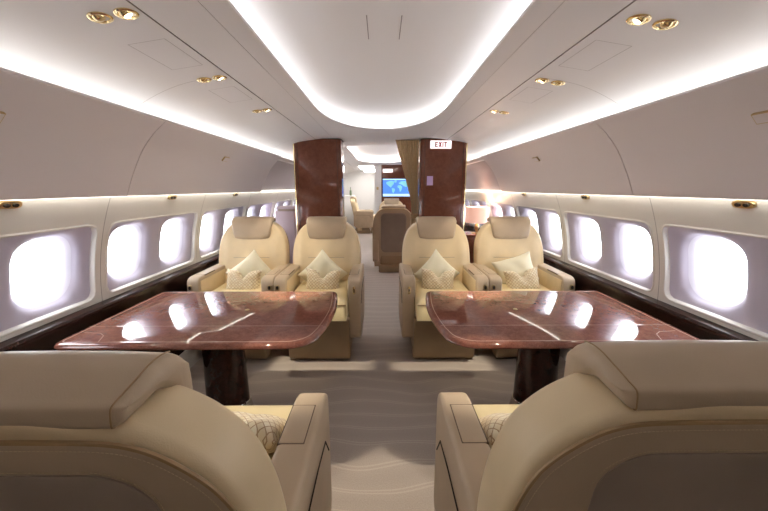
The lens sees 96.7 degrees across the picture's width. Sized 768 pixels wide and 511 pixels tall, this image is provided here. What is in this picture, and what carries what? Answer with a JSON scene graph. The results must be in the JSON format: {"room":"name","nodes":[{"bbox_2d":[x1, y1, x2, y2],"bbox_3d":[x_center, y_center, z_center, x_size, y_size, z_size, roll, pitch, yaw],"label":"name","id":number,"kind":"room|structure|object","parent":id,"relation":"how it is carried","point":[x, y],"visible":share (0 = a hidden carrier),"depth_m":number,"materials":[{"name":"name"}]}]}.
{"room":"aircraft cabin","nodes":[
{"label":"aircraft cabin","id":0,"kind":"room"},
{"bbox_2d":[0,190,294,367],"bbox_3d":[-1.649,-0.652,6.026,0.269,1.882,13.900,0,11,0],"label":"wall","id":1,"kind":"structure","parent":0,"point":[35,216],"depth_m":2.05,"materials":[{"name":"white plastic"}]},
{"bbox_2d":[0,200,21,208],"bbox_3d":[-1.583,-0.215,1.444,0.026,0.036,0.100,0,11,0],"label":"light","id":2,"kind":"object","parent":1,"relation":"attached to","point":[6,204],"visible":1,"depth_m":1.44,"materials":[{"name":"gold metal"}]},
{"bbox_2d":[0,227,91,331],"bbox_3d":[-1.767,0.092,1.764,0.202,0.460,0.510,0,11,0],"label":"window","id":3,"kind":"structure","parent":1,"relation":"in","point":[69,284],"depth_m":1.86,"materials":[{"name":"white plastic"}]},
{"bbox_2d":[0,67,164,199],"bbox_3d":[-1.414,-0.280,0.538,0.343,0.436,2.980,0,11,0],"label":"bin","id":4,"kind":"object","parent":1,"relation":"attached to","point":[56,141],"visible":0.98,"depth_m":1.50,"materials":[{"name":"beige plastic"}]},
{"bbox_2d":[0,254,218,355],"bbox_3d":[-1.705,-0.121,6.131,0.122,0.778,13.900,0,11,0],"label":"side ledge","id":5,"kind":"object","parent":1,"relation":"attached to","point":[44,337],"depth_m":2.02,"materials":[{"name":"brown wood"}]},
{"bbox_2d":[107,217,159,289],"bbox_3d":[-1.772,-0.022,2.342,0.202,0.460,0.510,0,11,0],"label":"window","id":6,"kind":"structure","parent":1,"relation":"in","point":[140,262],"depth_m":2.47,"materials":[{"name":"white plastic"}]},
{"bbox_2d":[25,191,274,199],"bbox_3d":[-1.582,-0.834,4.462,0.014,0.004,10.700,0,11,0],"label":"trim","id":7,"kind":"structure","parent":1,"relation":"attached to","point":[265,191],"depth_m":2.27,"materials":[{"name":"beige"}]},
{"bbox_2d":[168,195,176,199],"bbox_3d":[-1.592,-0.438,2.569,0.026,0.036,0.100,0,11,0],"label":"light","id":8,"kind":"object","parent":1,"relation":"attached to","point":[170,197],"visible":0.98,"depth_m":2.55,"materials":[{"name":"gold metal"}]},
{"bbox_2d":[156,213,193,272],"bbox_3d":[-1.775,-0.121,2.843,0.202,0.460,0.510,0,11,0],"label":"window","id":9,"kind":"structure","parent":1,"relation":"in","point":[179,252],"depth_m":2.97,"materials":[{"name":"white plastic"}]},
{"bbox_2d":[0,0,362,177],"bbox_3d":[-1.098,-1.659,5.831,0.832,0.292,13.900,0,11,0],"label":"ceiling","id":10,"kind":"structure","parent":1,"relation":"attached to","point":[152,63],"depth_m":1.57,"materials":[{"name":"white plastic"}]},
{"bbox_2d":[86,11,113,23],"bbox_3d":[-1.014,-0.858,1.219,0.077,0.044,0.078,6,13,27],"label":"recessed light","id":11,"kind":"object","parent":10,"relation":"attached to","point":[97,17],"visible":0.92,"depth_m":1.21,"materials":[{"name":"gold metal"}]},
{"bbox_2d":[113,7,139,19],"bbox_3d":[-0.919,-0.871,1.217,0.077,0.044,0.078,6,13,27],"label":"recessed light","id":12,"kind":"object","parent":10,"relation":"attached to","point":[123,13],"visible":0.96,"depth_m":1.21,"materials":[{"name":"gold metal"}]},
{"bbox_2d":[197,77,211,82],"bbox_3d":[-1.015,-0.999,1.925,0.077,0.044,0.078,6,13,27],"label":"recessed light","id":13,"kind":"object","parent":10,"relation":"attached to","point":[202,79],"visible":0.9,"depth_m":1.91,"materials":[{"name":"gold metal"}]},
{"bbox_2d":[212,75,226,80],"bbox_3d":[-0.927,-1.011,1.924,0.077,0.044,0.078,6,13,27],"label":"recessed light","id":14,"kind":"object","parent":10,"relation":"attached to","point":[216,77],"visible":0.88,"depth_m":1.91,"materials":[{"name":"gold metal"}]},
{"bbox_2d":[127,119,280,195],"bbox_3d":[-1.433,-0.793,3.136,0.343,0.436,2.316,0,11,0],"label":"bin","id":15,"kind":"object","parent":1,"relation":"attached to","point":[177,159],"visible":0.98,"depth_m":2.56,"materials":[{"name":"white plastic"}]},
{"bbox_2d":[200,209,224,255],"bbox_3d":[-1.780,-0.235,3.421,0.202,0.460,0.510,0,11,0],"label":"window","id":16,"kind":"structure","parent":1,"relation":"in","point":[212,238],"depth_m":3.55,"materials":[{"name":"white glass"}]},
{"bbox_2d":[222,206,242,235],"bbox_3d":[-1.783,-0.334,3.922,0.202,0.460,0.510,0,11,0],"label":"window","id":17,"kind":"structure","parent":1,"relation":"in","point":[236,211],"depth_m":4.03,"materials":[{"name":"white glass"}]},
{"bbox_2d":[247,204,260,215],"bbox_3d":[-1.788,-0.449,4.500,0.202,0.460,0.510,0,11,0],"label":"window","id":18,"kind":"structure","parent":1,"relation":"in","point":[253,210],"depth_m":4.61,"materials":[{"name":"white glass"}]},
{"bbox_2d":[259,203,271,216],"bbox_3d":[-1.791,-0.548,5.001,0.202,0.460,0.510,0,11,0],"label":"window","id":19,"kind":"structure","parent":1,"relation":"in","point":[265,209],"depth_m":5.13,"materials":[{"name":"white glass"}]},
{"bbox_2d":[262,160,294,190],"bbox_3d":[-1.480,-1.562,7.020,0.305,0.418,5.600,0,11,0],"label":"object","id":20,"kind":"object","parent":1,"relation":"attached to","point":[280,176],"depth_m":4.93,"materials":[{"name":"grey plastic"}]},
{"bbox_2d":[274,201,283,221],"bbox_3d":[-1.796,-0.662,5.580,0.202,0.460,0.510,0,11,0],"label":"window","id":21,"kind":"structure","parent":1,"relation":"in","point":[280,203],"depth_m":5.69,"materials":[{"name":"white glass"}]},
{"bbox_2d":[283,200,290,205],"bbox_3d":[-1.800,-0.761,6.080,0.202,0.460,0.510,0,11,0],"label":"window","id":22,"kind":"structure","parent":1,"relation":"in","point":[285,203],"depth_m":6.18,"materials":[{"name":"white glass"}]},
{"bbox_2d":[344,170,374,213],"bbox_3d":[-0.096,-2.208,12.840,3.500,2.350,0.050,0,11,0],"label":"wall","id":23,"kind":"structure","parent":0,"point":[362,184],"depth_m":12.74,"materials":[{"name":"white laminate"}]},
{"bbox_2d":[190,227,565,510],"bbox_3d":[-0.044,0.273,6.221,3.320,0.050,13.900,0,11,0],"label":"floor","id":24,"kind":"structure","parent":0,"point":[382,399],"depth_m":2.47,"materials":[{"name":"carpet"}]},
{"bbox_2d":[0,350,331,510],"bbox_3d":[-0.556,0.679,0.998,0.714,1.180,0.883,0,11,0],"label":"seat","id":25,"kind":"object","parent":24,"relation":"on","point":[80,430],"visible":1,"depth_m":0.51,"materials":[{"name":"beige leather"}]},
{"bbox_2d":[225,405,292,459],"bbox_3d":[-0.559,0.744,1.124,0.496,0.174,0.645,0,11,0],"label":"seat cushion","id":26,"kind":"object","parent":25,"relation":"on","point":[283,411],"depth_m":1.35,"materials":[{"name":"beige leather"}]},
{"bbox_2d":[232,411,286,452],"bbox_3d":[-0.467,0.588,1.132,0.330,0.168,0.204,2,11,8],"label":"cushion","id":27,"kind":"object","parent":25,"relation":"on","point":[268,429],"visible":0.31,"depth_m":1.05,"materials":[{"name":"fabric"}]},
{"bbox_2d":[54,291,337,405],"bbox_3d":[-0.948,0.691,2.114,1.302,0.724,0.877,0,11,0],"label":"dining table","id":28,"kind":"object","parent":24,"relation":"on","point":[223,325],"visible":0.77,"depth_m":1.96,"materials":[{"name":"brown wood"}]},
{"bbox_2d":[187,216,290,358],"bbox_3d":[-1.260,0.266,3.089,0.710,1.180,0.883,0,11,0],"label":"seat","id":29,"kind":"object","parent":24,"relation":"on","point":[270,241],"visible":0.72,"depth_m":3.25,"materials":[{"name":"beige leather"}]},
{"bbox_2d":[211,282,260,291],"bbox_3d":[-1.259,0.373,2.998,0.496,0.174,0.645,0,11,0],"label":"seat cushion","id":30,"kind":"object","parent":29,"relation":"on","point":[219,286],"depth_m":2.98,"materials":[{"name":"beige leather"}]},
{"bbox_2d":[226,269,261,289],"bbox_3d":[-1.236,0.226,3.005,0.321,0.216,0.143,0,11,-1],"label":"cushion","id":31,"kind":"object","parent":29,"relation":"on","point":[235,280],"visible":0.81,"depth_m":2.96,"materials":[{"name":"fabric"}]},
{"bbox_2d":[225,249,270,283],"bbox_3d":[-1.218,0.173,3.155,0.466,0.458,0.154,-2,11,-12],"label":"cushion","id":32,"kind":"object","parent":29,"relation":"on","point":[252,262],"visible":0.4,"depth_m":3.11,"materials":[{"name":"beige fabric"}]},
{"bbox_2d":[275,206,296,263],"bbox_3d":[-1.448,-0.156,5.208,0.280,1.185,0.310,0,11,0],"label":"divider","id":33,"kind":"object","parent":24,"relation":"on","point":[285,216],"visible":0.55,"depth_m":4.99,"materials":[{"name":"grey laminate"}]},
{"bbox_2d":[293,139,344,233],"bbox_3d":[-0.877,-0.534,4.812,0.634,2.080,0.368,0,11,0],"label":"tall cabinet","id":34,"kind":"object","parent":24,"relation":"on","point":[318,163],"visible":0.41,"depth_m":4.53,"materials":[{"name":"brown wood"}]},
{"bbox_2d":[274,216,364,358],"bbox_3d":[-0.548,0.265,3.095,0.714,1.180,0.883,0,11,0],"label":"seat","id":35,"kind":"object","parent":24,"relation":"on","point":[338,238],"visible":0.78,"depth_m":3.06,"materials":[{"name":"beige leather"}]},
{"bbox_2d":[295,280,347,320],"bbox_3d":[-0.549,0.372,3.003,0.496,0.174,0.645,0,11,0],"label":"seat cushion","id":36,"kind":"object","parent":35,"relation":"on","point":[341,314],"depth_m":2.84,"materials":[{"name":"beige leather"}]},
{"bbox_2d":[297,249,347,281],"bbox_3d":[-0.566,0.172,3.159,0.469,0.459,0.159,-2,11,-12],"label":"cushion","id":37,"kind":"object","parent":35,"relation":"on","point":[322,263],"visible":0.53,"depth_m":3.11,"materials":[{"name":"beige fabric"}]},
{"bbox_2d":[306,268,340,288],"bbox_3d":[-0.539,0.225,3.010,0.321,0.216,0.143,0,11,-1],"label":"cushion","id":38,"kind":"object","parent":35,"relation":"on","point":[314,279],"visible":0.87,"depth_m":2.96,"materials":[{"name":"fabric"}]},
{"bbox_2d":[344,195,354,227],"bbox_3d":[-1.339,-1.512,12.026,0.620,1.200,0.520,0,11,0],"label":"cabinet","id":39,"kind":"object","parent":24,"relation":"on","point":[348,209],"depth_m":11.77,"materials":[{"name":"white laminate"}]},
{"bbox_2d":[350,196,374,232],"bbox_3d":[-0.651,-1.347,11.246,0.883,1.180,0.714,0,11,0],"label":"seat","id":40,"kind":"object","parent":24,"relation":"on","point":[363,219],"visible":0.99,"depth_m":10.94,"materials":[{"name":"beige leather"}]},
{"bbox_2d":[379,198,402,209],"bbox_3d":[0.205,-0.883,8.898,0.710,1.180,0.883,0,11,0],"label":"seat","id":41,"kind":"object","parent":24,"relation":"on","point":[387,201],"visible":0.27,"depth_m":9.05,"materials":[{"name":"beige leather"}]},
{"bbox_2d":[372,205,410,271],"bbox_3d":[0.154,-0.335,6.124,0.714,1.180,0.883,0,11,0],"label":"seat","id":42,"kind":"object","parent":24,"relation":"on","point":[391,223],"visible":0.81,"depth_m":5.77,"materials":[{"name":"beige leather"}]},
{"bbox_2d":[418,139,467,230],"bbox_3d":[0.788,-0.536,4.824,0.617,2.080,0.368,0,11,0],"label":"tall cabinet","id":43,"kind":"object","parent":24,"relation":"on","point":[448,167],"visible":0.49,"depth_m":4.55,"materials":[{"name":"brown wood"}]},
{"bbox_2d":[427,176,432,184],"bbox_3d":[0.611,-0.995,4.541,0.080,0.120,0.006,0,11,0],"label":"placard","id":44,"kind":"object","parent":43,"relation":"attached to","point":[429,178],"visible":1,"depth_m":4.54,"materials":[{"name":"purple plastic"}]},
{"bbox_2d":[430,140,451,148],"bbox_3d":[0.740,-1.444,4.444,0.276,0.100,0.024,0,11,0],"label":"exit sign","id":45,"kind":"object","parent":43,"relation":"attached to","point":[434,144],"visible":1,"depth_m":4.43,"materials":[{"name":"white plastic"}]},
{"bbox_2d":[399,216,488,357],"bbox_3d":[0.504,0.263,3.102,0.714,1.180,0.883,0,11,0],"label":"seat","id":46,"kind":"object","parent":24,"relation":"on","point":[427,234],"visible":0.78,"depth_m":3.08,"materials":[{"name":"beige leather"}]},
{"bbox_2d":[414,249,459,280],"bbox_3d":[0.490,0.171,3.167,0.470,0.459,0.160,-3,11,-12],"label":"cushion","id":47,"kind":"object","parent":46,"relation":"on","point":[436,263],"visible":0.38,"depth_m":3.12,"materials":[{"name":"beige fabric"}]},
{"bbox_2d":[421,268,454,288],"bbox_3d":[0.477,0.224,3.017,0.321,0.216,0.143,0,11,-1],"label":"cushion","id":48,"kind":"object","parent":46,"relation":"on","point":[430,280],"visible":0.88,"depth_m":2.97,"materials":[{"name":"fabric"}]},
{"bbox_2d":[415,280,467,320],"bbox_3d":[0.507,0.371,3.010,0.496,0.174,0.645,0,11,0],"label":"seat cushion","id":49,"kind":"object","parent":46,"relation":"on","point":[421,313],"depth_m":2.84,"materials":[{"name":"beige leather"}]},
{"bbox_2d":[464,231,475,262],"bbox_3d":[1.377,0.042,5.251,0.370,0.780,0.435,0,11,0],"label":"base cabinet","id":50,"kind":"object","parent":24,"relation":"on","point":[470,237],"visible":0.11,"depth_m":5.01,"materials":[{"name":"brown wood"}]},
{"bbox_2d":[465,206,488,233],"bbox_3d":[1.391,-0.528,5.105,0.344,0.395,0.344,0,11,0],"label":"table lamp","id":51,"kind":"object","parent":50,"relation":"on","point":[478,215],"visible":0.94,"depth_m":4.95,"materials":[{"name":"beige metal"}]},
{"bbox_2d":[472,216,574,357],"bbox_3d":[1.220,0.262,3.107,0.710,1.180,0.883,0,11,0],"label":"seat","id":52,"kind":"object","parent":24,"relation":"on","point":[501,238],"visible":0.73,"depth_m":3.26,"materials":[{"name":"beige leather"}]},
{"bbox_2d":[492,251,538,283],"bbox_3d":[1.212,0.140,3.156,0.432,0.354,0.158,0,11,1],"label":"cushion","id":53,"kind":"object","parent":52,"relation":"on","point":[519,264],"visible":0.52,"depth_m":3.11,"materials":[{"name":"beige fabric"}]},
{"bbox_2d":[503,267,539,288],"bbox_3d":[1.224,0.223,3.022,0.331,0.236,0.143,0,11,-1],"label":"cushion","id":54,"kind":"object","parent":52,"relation":"on","point":[529,280],"visible":0.89,"depth_m":2.97,"materials":[{"name":"fabric"}]},
{"bbox_2d":[502,284,550,290],"bbox_3d":[1.221,0.370,3.016,0.496,0.174,0.645,0,11,0],"label":"seat cushion","id":55,"kind":"object","parent":52,"relation":"on","point":[543,287],"depth_m":2.95,"materials":[{"name":"beige leather"}]},
{"bbox_2d":[426,291,700,403],"bbox_3d":[0.920,0.688,2.127,1.302,0.724,0.877,0,11,0],"label":"dining table","id":56,"kind":"object","parent":24,"relation":"on","point":[537,324],"visible":0.72,"depth_m":1.99,"materials":[{"name":"brown wood"}]},
{"bbox_2d":[434,340,767,510],"bbox_3d":[0.552,0.674,1.023,0.714,1.180,0.848,0,11,0],"label":"seat","id":57,"kind":"object","parent":24,"relation":"on","point":[628,425],"visible":1,"depth_m":0.56,"materials":[{"name":"beige leather"}]},
{"bbox_2d":[479,413,510,448],"bbox_3d":[0.453,0.586,1.139,0.330,0.168,0.204,-2,11,-9],"label":"cushion","id":58,"kind":"object","parent":57,"relation":"on","point":[492,424],"visible":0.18,"depth_m":1.07,"materials":[{"name":"fabric"}]},
{"bbox_2d":[473,404,519,417],"bbox_3d":[0.553,0.743,1.132,0.496,0.174,0.645,0,11,0],"label":"seat cushion","id":59,"kind":"object","parent":57,"relation":"on","point":[482,410],"depth_m":1.36,"materials":[{"name":"beige leather"}]},
{"bbox_2d":[198,0,564,168],"bbox_3d":[-0.044,-1.815,5.808,1.390,0.029,13.900,0,11,0],"label":"ceiling","id":60,"kind":"structure","parent":0,"point":[224,12],"depth_m":1.97,"materials":[{"name":"white"}]},
{"bbox_2d":[358,166,373,169],"bbox_3d":[-0.709,-2.850,11.103,0.750,0.014,1.900,0,11,0],"label":"trim","id":61,"kind":"structure","parent":60,"relation":"attached to","point":[360,167],"depth_m":10.78,"materials":[{"name":"white plastic"}]},
{"bbox_2d":[364,169,374,171],"bbox_3d":[-0.441,-2.688,10.678,0.340,0.150,0.060,0,11,0],"label":"light","id":62,"kind":"object","parent":60,"relation":"hanging from","point":[365,170],"visible":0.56,"depth_m":10.65,"materials":[{"name":"white plastic"}]},
{"bbox_2d":[347,145,400,161],"bbox_3d":[-0.054,-2.160,7.141,1.400,0.132,4.100,0,11,0],"label":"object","id":63,"kind":"structure","parent":60,"relation":"attached to","point":[368,153],"depth_m":7.84,"materials":[{"name":"white plastic"}]},
{"bbox_2d":[230,0,532,127],"bbox_3d":[-0.014,-1.079,1.672,1.356,0.132,4.750,0,11,0],"label":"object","id":64,"kind":"structure","parent":60,"relation":"attached to","point":[382,80],"depth_m":1.95,"materials":[{"name":"white"}]},
{"bbox_2d":[366,15,401,38],"bbox_3d":[0.000,-1.159,1.738,0.171,0.004,0.260,0,11,0],"label":"trim","id":65,"kind":"structure","parent":64,"relation":"attached to","point":[366,15],"depth_m":1.72,"materials":[{"name":"grey"}]},
{"bbox_2d":[395,140,418,225],"bbox_3d":[0.326,-0.560,4.846,0.347,2.078,0.078,0,11,0],"label":"curtain","id":66,"kind":"object","parent":60,"relation":"hanging from","point":[408,150],"visible":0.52,"depth_m":4.72,"materials":[{"name":"brown fabric"}]},
{"bbox_2d":[375,165,410,213],"bbox_3d":[0.642,-1.548,9.893,1.810,2.100,0.100,0,11,0],"label":"wall","id":67,"kind":"structure","parent":0,"point":[398,172],"depth_m":9.71,"materials":[{"name":"brown wood"}]},
{"bbox_2d":[383,169,392,172],"bbox_3d":[0.107,-2.398,9.654,0.280,0.100,0.030,0,11,0],"label":"lit sign","id":68,"kind":"object","parent":67,"relation":"attached to","point":[384,170],"visible":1,"depth_m":9.64,"materials":[{"name":"white plastic"}]},
{"bbox_2d":[382,178,409,196],"bbox_3d":[0.392,-1.937,9.745,0.890,0.530,0.034,0,11,0],"label":"wall screen","id":69,"kind":"object","parent":67,"relation":"attached to","point":[391,187],"visible":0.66,"depth_m":9.73,"materials":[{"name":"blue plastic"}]},
{"bbox_2d":[464,190,767,360],"bbox_3d":[1.560,-0.657,6.049,0.269,1.882,13.900,0,11,0],"label":"wall","id":70,"kind":"structure","parent":0,"point":[659,214],"depth_m":2.06,"materials":[{"name":"white plastic"}]},
{"bbox_2d":[465,199,469,207],"bbox_3d":[1.705,-0.881,6.684,0.202,0.460,0.510,0,11,0],"label":"window","id":71,"kind":"structure","parent":70,"relation":"in","point":[466,200],"depth_m":6.81,"materials":[{"name":"white glass"}]},
{"bbox_2d":[472,200,481,225],"bbox_3d":[1.710,-0.766,6.105,0.202,0.460,0.510,0,11,0],"label":"window","id":72,"kind":"structure","parent":70,"relation":"in","point":[474,202],"depth_m":6.20,"materials":[{"name":"white glass"}]},
{"bbox_2d":[479,201,486,224],"bbox_3d":[1.713,-0.667,5.605,0.202,0.460,0.510,0,11,0],"label":"window","id":73,"kind":"structure","parent":70,"relation":"in","point":[482,203],"depth_m":5.71,"materials":[{"name":"white glass"}]},
{"bbox_2d":[466,161,500,190],"bbox_3d":[1.375,-1.567,7.040,0.305,0.418,5.600,0,11,0],"label":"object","id":74,"kind":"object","parent":70,"relation":"attached to","point":[479,175],"depth_m":4.99,"materials":[{"name":"grey plastic"}]},
{"bbox_2d":[490,202,502,215],"bbox_3d":[1.718,-0.553,5.026,0.202,0.460,0.510,0,11,0],"label":"window","id":75,"kind":"structure","parent":70,"relation":"in","point":[496,208],"depth_m":5.15,"materials":[{"name":"white glass"}]},
{"bbox_2d":[501,204,514,215],"bbox_3d":[1.721,-0.454,4.526,0.202,0.460,0.510,0,11,0],"label":"window","id":76,"kind":"structure","parent":70,"relation":"in","point":[508,210],"depth_m":4.64,"materials":[{"name":"white glass"}]},
{"bbox_2d":[519,206,539,234],"bbox_3d":[1.726,-0.339,3.947,0.202,0.460,0.510,0,11,0],"label":"window","id":77,"kind":"structure","parent":70,"relation":"in","point":[524,211],"depth_m":4.05,"materials":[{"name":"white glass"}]},
{"bbox_2d":[536,208,561,255],"bbox_3d":[1.730,-0.240,3.447,0.202,0.460,0.510,0,11,0],"label":"window","id":78,"kind":"structure","parent":70,"relation":"in","point":[550,241],"depth_m":3.58,"materials":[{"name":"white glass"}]},
{"bbox_2d":[481,120,633,195],"bbox_3d":[1.386,-0.797,3.156,0.343,0.436,2.316,0,11,0],"label":"bin","id":79,"kind":"object","parent":70,"relation":"attached to","point":[583,159],"visible":0.98,"depth_m":2.58,"materials":[{"name":"beige plastic"}]},
{"bbox_2d":[581,195,589,198],"bbox_3d":[1.553,-0.451,2.636,0.026,0.036,0.100,0,11,0],"label":"light","id":80,"kind":"object","parent":70,"relation":"attached to","point":[582,196],"visible":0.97,"depth_m":2.61,"materials":[{"name":"gold metal"}]},
{"bbox_2d":[567,213,604,271],"bbox_3d":[1.734,-0.126,2.868,0.202,0.460,0.510,0,11,0],"label":"window","id":81,"kind":"structure","parent":70,"relation":"in","point":[581,251],"depth_m":2.99,"materials":[{"name":"glass"},{"name":"plastic"}]},
{"bbox_2d":[430,0,767,164],"bbox_3d":[1.010,-1.661,5.846,0.832,0.292,13.900,0,11,0],"label":"ceiling panel","id":82,"kind":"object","parent":70,"relation":"attached to","point":[607,65],"depth_m":1.55,"materials":[{"name":"white"}]},
{"bbox_2d":[535,78,548,82],"bbox_3d":[0.912,-1.017,1.967,0.077,0.044,0.078,6,13,27],"label":"recessed light","id":83,"kind":"object","parent":82,"relation":"attached to","point":[542,80],"visible":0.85,"depth_m":1.96,"materials":[{"name":"gold metal"}]},
{"bbox_2d":[551,80,564,85],"bbox_3d":[1.004,-1.004,1.970,0.077,0.044,0.078,6,13,27],"label":"recessed light","id":84,"kind":"object","parent":82,"relation":"attached to","point":[557,82],"visible":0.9,"depth_m":1.96,"materials":[{"name":"gold metal"}]},
{"bbox_2d":[626,14,651,25],"bbox_3d":[0.934,-0.873,1.251,0.077,0.044,0.078,6,13,27],"label":"recessed light","id":85,"kind":"object","parent":82,"relation":"attached to","point":[640,19],"visible":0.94,"depth_m":1.24,"materials":[{"name":"gold metal"}]},
{"bbox_2d":[652,18,677,29],"bbox_3d":[1.034,-0.859,1.255,0.077,0.044,0.078,6,13,27],"label":"recessed light","id":86,"kind":"object","parent":82,"relation":"attached to","point":[665,24],"visible":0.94,"depth_m":1.25,"materials":[{"name":"gold metal"}]},
{"bbox_2d":[464,222,757,340],"bbox_3d":[1.617,-0.125,6.155,0.122,0.778,13.900,0,11,0],"label":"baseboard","id":87,"kind":"structure","parent":70,"relation":"attached to","point":[701,328],"depth_m":2.13,"materials":[{"name":"brown wood"}]},
{"bbox_2d":[601,217,652,288],"bbox_3d":[1.738,-0.027,2.368,0.202,0.460,0.510,0,11,0],"label":"window","id":88,"kind":"structure","parent":70,"relation":"in","point":[620,262],"depth_m":2.49,"materials":[{"name":"glass"},{"name":"plastic"}]},
{"bbox_2d":[488,191,767,200],"bbox_3d":[1.516,-0.838,4.484,0.014,0.004,10.700,0,11,0],"label":"trim","id":89,"kind":"structure","parent":70,"relation":"attached to","point":[488,191],"depth_m":2.02,"materials":[{"name":"beige"}]},
{"bbox_2d":[595,65,767,199],"bbox_3d":[1.405,-0.284,0.558,0.343,0.436,2.980,0,11,0],"label":"bin","id":90,"kind":"object","parent":70,"relation":"attached to","point":[709,141],"visible":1,"depth_m":1.49,"materials":[{"name":"white plastic"}]},
{"bbox_2d":[668,226,761,328],"bbox_3d":[1.742,0.087,1.789,0.202,0.460,0.510,0,11,0],"label":"window","id":91,"kind":"structure","parent":70,"relation":"in","point":[690,283],"depth_m":1.87,"materials":[{"name":"white plastic"}]},
{"bbox_2d":[731,200,756,208],"bbox_3d":[1.562,-0.223,1.483,0.026,0.036,0.100,0,11,0],"label":"light","id":92,"kind":"object","parent":70,"relation":"attached to","point":[747,204],"visible":0.98,"depth_m":1.47,"materials":[{"name":"gold metal"}]},
{"bbox_2d":[757,238,767,333],"bbox_3d":[1.746,0.186,1.288,0.202,0.460,0.510,0,11,0],"label":"window","id":93,"kind":"structure","parent":70,"relation":"in","point":[763,317],"depth_m":1.53,"materials":[{"name":"white plastic"}]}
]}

